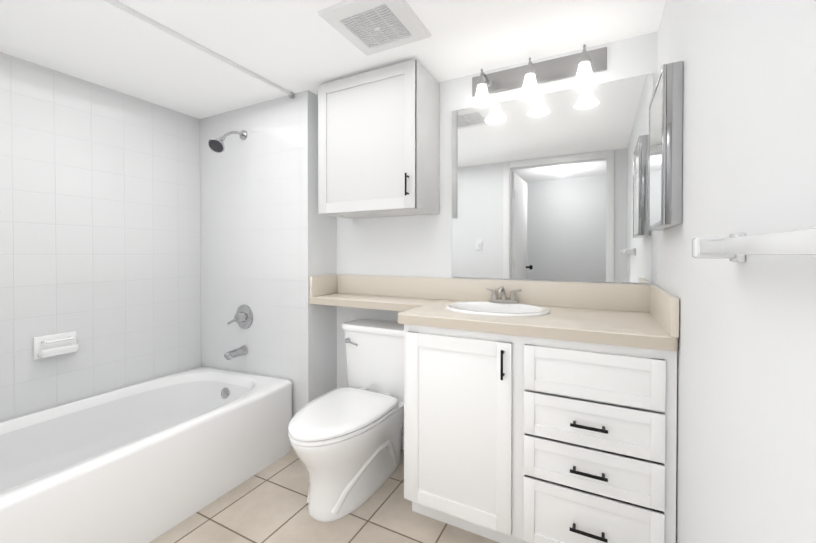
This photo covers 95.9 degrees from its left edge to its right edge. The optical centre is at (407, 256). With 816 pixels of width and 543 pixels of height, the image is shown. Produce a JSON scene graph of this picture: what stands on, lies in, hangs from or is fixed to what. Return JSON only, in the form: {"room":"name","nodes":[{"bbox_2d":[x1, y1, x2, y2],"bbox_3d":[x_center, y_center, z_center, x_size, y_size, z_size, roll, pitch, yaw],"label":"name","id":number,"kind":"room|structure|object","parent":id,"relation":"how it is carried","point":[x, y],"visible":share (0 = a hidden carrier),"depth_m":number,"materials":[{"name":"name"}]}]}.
{"room":"bathroom","nodes":[
{"label":"bathroom","id":0,"kind":"room"},
{"bbox_2d":[0,52,200,421],"bbox_3d":[-1.822,0.080,1.880,0.100,2.037,2.030,0,1,28],"label":"wall","id":1,"kind":"structure","parent":0,"point":[100,248],"depth_m":1.99,"materials":[{"name":"tile"}]},
{"bbox_2d":[33,331,77,359],"bbox_3d":[-1.750,0.444,1.840,0.064,0.110,0.164,0,1,28],"label":"soap dish","id":2,"kind":"object","parent":1,"relation":"attached to","point":[47,346],"visible":1,"depth_m":1.83,"materials":[{"name":"white ceramic"}]},
{"bbox_2d":[200,90,336,417],"bbox_3d":[-0.937,0.075,2.419,0.970,2.037,0.254,0,1,28],"label":"wall","id":3,"kind":"structure","parent":0,"point":[268,239],"depth_m":2.24,"materials":[{"name":"white tile"}]},
{"bbox_2d":[208,130,246,152],"bbox_3d":[-1.074,-0.703,2.204,0.096,0.188,0.238,0,1,28],"label":"shower head","id":4,"kind":"object","parent":3,"relation":"attached to","point":[216,145],"visible":1,"depth_m":2.15},
{"bbox_2d":[224,345,247,359],"bbox_3d":[-1.065,0.592,2.270,0.060,0.064,0.139,0,1,28],"label":"tub spout","id":5,"kind":"object","parent":3,"relation":"attached to","point":[239,351],"visible":1,"depth_m":2.26,"materials":[{"name":"silver metal"}]},
{"bbox_2d":[227,304,252,328],"bbox_3d":[-1.050,0.380,2.297,0.156,0.156,0.069,0,1,28],"label":"tub valve","id":6,"kind":"object","parent":3,"relation":"attached to","point":[243,317],"visible":1,"depth_m":2.30,"materials":[{"name":"silver metal"}]},
{"bbox_2d":[149,448,498,542],"bbox_3d":[-0.583,1.144,1.300,2.843,0.080,2.130,0,1,28],"label":"floor","id":7,"kind":"structure","parent":0,"point":[269,504],"depth_m":1.54,"materials":[{"name":"tile"}]},
{"bbox_2d":[0,367,291,542],"bbox_3d":[-1.380,0.907,1.652,0.893,0.388,1.521,0,1,28],"label":"bathtub","id":8,"kind":"object","parent":7,"relation":"on","point":[147,461],"visible":1,"depth_m":1.67,"materials":[{"name":"white ceramic"}]},
{"bbox_2d":[288,319,403,521],"bbox_3d":[-0.262,0.734,1.773,0.448,0.732,0.748,0,1,28],"label":"toilet","id":9,"kind":"object","parent":7,"relation":"on","point":[345,442],"visible":0.9,"depth_m":1.66,"materials":[{"name":"white ceramic"}]},
{"bbox_2d":[398,322,677,542],"bbox_3d":[0.495,0.687,1.509,0.922,0.829,0.549,0,1,28],"label":"bathroom vanity","id":10,"kind":"object","parent":7,"relation":"on","point":[540,411],"depth_m":1.26,"materials":[{"name":"white wood"}]},
{"bbox_2d":[397,298,677,345],"bbox_3d":[0.491,0.252,1.521,0.945,0.041,0.525,0,1,28],"label":"countertop","id":11,"kind":"structure","parent":10,"relation":"on","point":[571,321],"depth_m":1.39,"materials":[{"name":"beige stone"}]},
{"bbox_2d":[0,0,665,118],"bbox_3d":[-0.583,-0.973,1.280,2.843,0.080,2.130,0,1,28],"label":"ceiling","id":12,"kind":"structure","parent":0,"point":[294,46],"depth_m":1.59,"materials":[{"name":"white paint"}]},
{"bbox_2d":[103,0,293,98],"bbox_3d":[-1.048,-0.918,1.381,0.024,0.029,1.668,0,1,28],"label":"rail","id":13,"kind":"object","parent":12,"relation":"attached to","point":[132,12],"visible":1,"depth_m":1.59,"materials":[{"name":"white metal"}]},
{"bbox_2d":[317,0,431,55],"bbox_3d":[-0.124,-0.923,1.475,0.330,0.022,0.340,0,1,28],"label":"fan","id":14,"kind":"object","parent":12,"relation":"attached to","point":[368,27],"visible":1,"depth_m":1.45,"materials":[{"name":"white plastic"}]},
{"bbox_2d":[336,31,657,433],"bbox_3d":[-0.113,0.077,2.190,2.843,2.037,0.100,0,1,28],"label":"wall","id":15,"kind":"structure","parent":0,"point":[413,246],"depth_m":2.00,"materials":[{"name":"white paint"}]},
{"bbox_2d":[318,59,439,218],"bbox_3d":[-0.166,-0.577,1.965,0.586,0.695,0.328,0,1,28],"label":"upper cabinet","id":16,"kind":"object","parent":15,"relation":"attached to","point":[378,142],"visible":1,"depth_m":1.84,"materials":[{"name":"white wood"}]},
{"bbox_2d":[400,433,403,449],"bbox_3d":[-0.124,1.051,2.138,0.744,0.090,0.017,0,1,28],"label":"baseboard","id":17,"kind":"structure","parent":15,"relation":"attached to","point":[402,443],"depth_m":2.07,"materials":[{"name":"white"}]},
{"bbox_2d":[333,274,648,309],"bbox_3d":[0.288,0.171,1.910,1.666,0.114,0.021,0,1,28],"label":"backsplash","id":18,"kind":"structure","parent":15,"relation":"attached to","point":[594,296],"depth_m":1.77,"materials":[{"name":"beige stone"}]},
{"bbox_2d":[470,44,606,106],"bbox_3d":[0.559,-0.818,1.665,0.605,0.187,0.187,0,1,28],"label":"sconce","id":19,"kind":"object","parent":15,"relation":"attached to","point":[583,66],"visible":1,"depth_m":1.68,"materials":[{"name":"silver metal"}]},
{"bbox_2d":[452,73,652,282],"bbox_3d":[0.624,-0.328,1.738,0.885,0.872,0.006,0,1,28],"label":"mirror","id":20,"kind":"object","parent":15,"relation":"attached to","point":[550,186],"visible":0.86,"depth_m":1.70,"materials":[{"name":"clear glass"}]},
{"bbox_2d":[656,0,815,542],"bbox_3d":[0.610,0.092,0.611,0.100,2.037,2.030,0,1,28],"label":"wall","id":21,"kind":"structure","parent":0,"point":[746,421],"depth_m":0.60,"materials":[{"name":"white paint"}]},
{"bbox_2d":[649,286,678,337],"bbox_3d":[0.896,0.177,1.298,0.021,0.114,0.501,0,1,28],"label":"backsplash","id":22,"kind":"structure","parent":21,"relation":"attached to","point":[664,306],"depth_m":1.17,"materials":[{"name":"beige stone"}]},
{"bbox_2d":[648,61,682,230],"bbox_3d":[0.841,-0.328,1.212,0.049,0.465,0.345,0,1,28],"label":"medicine cabinet mirror","id":23,"kind":"object","parent":21,"relation":"attached to","point":[665,157],"visible":1,"depth_m":1.07,"materials":[{"name":"silver metal"}]},
{"bbox_2d":[692,228,815,261],"bbox_3d":[0.395,-0.013,0.376,0.064,0.048,0.613,0,1,28],"label":"rail","id":24,"kind":"object","parent":21,"relation":"attached to","point":[736,247],"visible":1,"depth_m":0.40,"materials":[{"name":"white ceramic"}]}
]}

